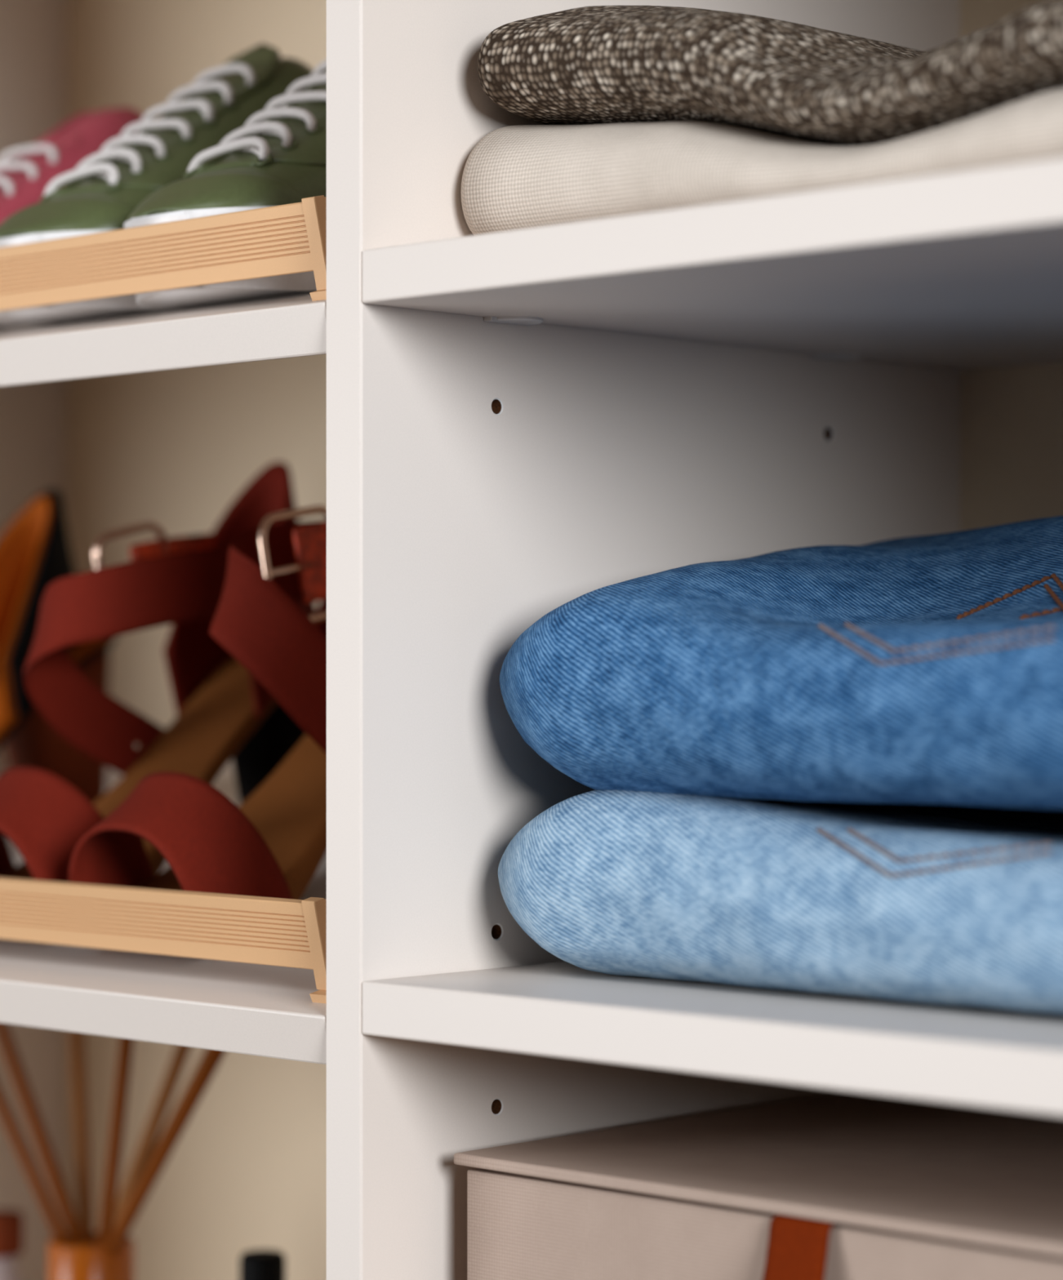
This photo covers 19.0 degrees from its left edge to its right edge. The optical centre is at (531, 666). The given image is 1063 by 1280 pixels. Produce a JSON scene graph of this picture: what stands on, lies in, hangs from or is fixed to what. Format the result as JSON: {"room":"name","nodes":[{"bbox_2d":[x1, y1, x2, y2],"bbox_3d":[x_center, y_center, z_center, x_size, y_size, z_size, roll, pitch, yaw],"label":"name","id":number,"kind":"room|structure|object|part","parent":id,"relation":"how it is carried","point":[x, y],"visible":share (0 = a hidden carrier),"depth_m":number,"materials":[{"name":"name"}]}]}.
{"room":"walk-in closet","nodes":[
{"label":"walk-in closet","id":0,"kind":"room"},
{"bbox_2d":[314,599,326,637],"bbox_3d":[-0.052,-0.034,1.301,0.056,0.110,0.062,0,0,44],"label":"sandal buckle","id":1,"kind":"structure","parent":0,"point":[322,626],"depth_m":1.30,"materials":[{"name":"silver metal"}]},
{"bbox_3d":[-1.005,1.230,0.074,4.400,0.060,3.659,0,0,44],"label":"floor","id":2,"kind":"structure","parent":0,"visible":0},
{"bbox_2d":[0,0,1062,1279],"bbox_3d":[0.037,0.131,1.212,1.155,2.138,0.345,0,0,44],"label":"wardrobe","id":3,"kind":"object","parent":2,"relation":"on","point":[494,433],"visible":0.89,"depth_m":1.11,"materials":[{"name":"white laminate"}]},
{"bbox_2d":[0,1209,24,1279],"bbox_3d":[-0.248,0.328,1.482,0.026,0.144,0.026,0,0,44],"label":"bottle","id":4,"kind":"object","parent":3,"relation":"on","point":[11,1221],"visible":1,"depth_m":1.48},
{"bbox_3d":[-0.376,0.140,1.603,0.018,2.120,0.339,0,0,44],"label":"panel","id":5,"kind":"part","parent":3,"relation":"part of","materials":[{"name":"white laminate"}]},
{"bbox_2d":[0,488,116,804],"bbox_3d":[-0.272,0.011,1.435,0.082,0.189,0.192,0,0,44],"label":"shoe","id":6,"kind":"object","parent":3,"relation":"on","point":[35,549],"visible":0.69,"depth_m":1.47,"materials":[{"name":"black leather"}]},
{"bbox_2d":[0,106,144,328],"bbox_3d":[-0.189,-0.194,1.383,0.083,0.112,0.230,0,0,44],"label":"sneaker","id":7,"kind":"object","parent":3,"relation":"on","point":[24,180],"visible":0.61,"depth_m":1.35,"materials":[{"name":"fabric"}]},
{"bbox_2d":[0,1022,226,1279],"bbox_3d":[-0.190,0.276,1.417,0.194,0.248,0.076,0,0,44],"label":"reed diffuser","id":8,"kind":"object","parent":3,"relation":"on","point":[82,1253],"visible":0.9,"depth_m":1.42,"materials":[{"name":"brown wood"}]},
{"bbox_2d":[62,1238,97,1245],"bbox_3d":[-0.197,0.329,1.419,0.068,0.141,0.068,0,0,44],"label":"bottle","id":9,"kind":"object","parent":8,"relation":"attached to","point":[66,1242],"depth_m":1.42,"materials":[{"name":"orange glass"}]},
{"bbox_2d":[0,43,313,325],"bbox_3d":[-0.114,-0.197,1.308,0.090,0.121,0.250,0,0,44],"label":"sneaker","id":10,"kind":"object","parent":3,"relation":"on","point":[100,194],"visible":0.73,"depth_m":1.25,"materials":[{"name":"green fabric"}]},
{"bbox_2d":[0,461,316,881],"bbox_3d":[-0.155,0.008,1.323,0.082,0.194,0.192,0,0,44],"label":"sandal","id":11,"kind":"object","parent":3,"relation":"on","point":[224,713],"visible":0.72,"depth_m":1.32,"materials":[{"name":"red leather"}]},
{"bbox_2d":[0,195,326,311],"bbox_3d":[-0.262,-0.145,1.289,0.562,0.036,0.026,0,0,44],"label":"shoe rack","id":12,"kind":"object","parent":3,"relation":"on","point":[291,238],"visible":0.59,"depth_m":1.15,"materials":[{"name":"beige wood"}]},
{"bbox_3d":[-0.070,-0.147,1.101,0.007,0.032,0.020,0,0,44],"label":"post","id":13,"kind":"part","parent":12,"relation":"part of","materials":[{"name":"beige wood"}]},
{"bbox_2d":[0,876,326,1003],"bbox_3d":[-0.262,0.098,1.289,0.562,0.036,0.026,0,0,44],"label":"shoe rack","id":14,"kind":"object","parent":3,"relation":"on","point":[238,928],"visible":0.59,"depth_m":1.15,"materials":[{"name":"beige wood"}]},
{"bbox_3d":[-0.070,0.096,1.101,0.007,0.032,0.020,0,0,44],"label":"post","id":15,"kind":"part","parent":14,"relation":"part of","materials":[{"name":"beige wood"}]},
{"bbox_2d":[0,290,326,386],"bbox_3d":[-0.162,-0.154,1.397,0.576,0.094,0.337,0,0,44],"label":"shoe shelf","id":16,"kind":"object","parent":3,"relation":"attached to","point":[279,340],"depth_m":1.16,"materials":[{"name":"white laminate"}]},
{"bbox_2d":[67,505,326,899],"bbox_3d":[-0.090,0.008,1.261,0.082,0.194,0.192,0,0,44],"label":"sandal","id":17,"kind":"object","parent":3,"relation":"on","point":[273,844],"visible":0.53,"depth_m":1.22,"materials":[{"name":"red leather"}]},
{"bbox_2d":[124,60,326,308],"bbox_3d":[-0.051,-0.197,1.247,0.090,0.121,0.250,0,0,44],"label":"sneaker","id":18,"kind":"object","parent":3,"relation":"on","point":[278,157],"visible":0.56,"depth_m":1.17,"materials":[{"name":"green fabric"}]},
{"bbox_2d":[240,1249,285,1279],"bbox_3d":[-0.115,0.325,1.355,0.030,0.149,0.030,0,0,44],"label":"bottle","id":19,"kind":"object","parent":3,"relation":"on","point":[255,1264],"visible":1,"depth_m":1.35,"materials":[{"name":"black plastic"}]},
{"bbox_3d":[0.053,0.140,1.192,0.018,2.120,0.339,0,0,44],"label":"divider panel","id":20,"kind":"part","parent":3,"relation":"part of","materials":[{"name":"white laminate"}]},
{"bbox_2d":[362,961,1062,1115],"bbox_3d":[0.249,0.115,1.005,0.525,0.018,0.339,0,0,44],"label":"shelf","id":21,"kind":"object","parent":3,"relation":"attached to","point":[414,1013],"depth_m":0.97,"materials":[{"name":"white laminate"}]},
{"bbox_2d":[362,157,1062,371],"bbox_3d":[0.249,-0.131,1.005,0.525,0.018,0.339,0,0,44],"label":"shelf","id":22,"kind":"object","parent":3,"relation":"attached to","point":[961,270],"depth_m":1.03,"materials":[{"name":"white laminate"}]},
{"bbox_2d":[453,1091,1062,1279],"bbox_3d":[0.210,0.258,1.046,0.388,0.185,0.300,0,0,44],"label":"storage box","id":23,"kind":"object","parent":3,"relation":"on","point":[848,1185],"visible":0.95,"depth_m":1.04,"materials":[{"name":"beige fabric"}]},
{"bbox_2d":[461,88,1062,235],"bbox_3d":[0.216,-0.165,1.039,0.440,0.050,0.262,0,0,44],"label":"sweater","id":24,"kind":"object","parent":3,"relation":"on","point":[517,176],"visible":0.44,"depth_m":1.02,"materials":[{"name":"white fabric"}]},
{"bbox_2d":[477,0,1062,146],"bbox_3d":[0.219,-0.201,1.036,0.433,0.074,0.263,0,0,44],"label":"sweater","id":25,"kind":"object","parent":24,"relation":"on","point":[594,64],"visible":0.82,"depth_m":1.02,"materials":[{"name":"grey fabric"}]},
{"bbox_2d":[497,790,1062,1015],"bbox_3d":[0.218,0.073,1.036,0.434,0.066,0.263,0,0,44],"label":"jeans","id":26,"kind":"object","parent":3,"relation":"on","point":[954,905],"visible":0.94,"depth_m":1.00,"materials":[{"name":"blue fabric"}]},
{"bbox_2d":[499,515,1062,809],"bbox_3d":[0.218,-0.008,1.037,0.434,0.104,0.264,0,0,44],"label":"jeans","id":27,"kind":"object","parent":26,"relation":"on","point":[921,669],"visible":1,"depth_m":1.02,"materials":[{"name":"blue fabric"}]}
]}

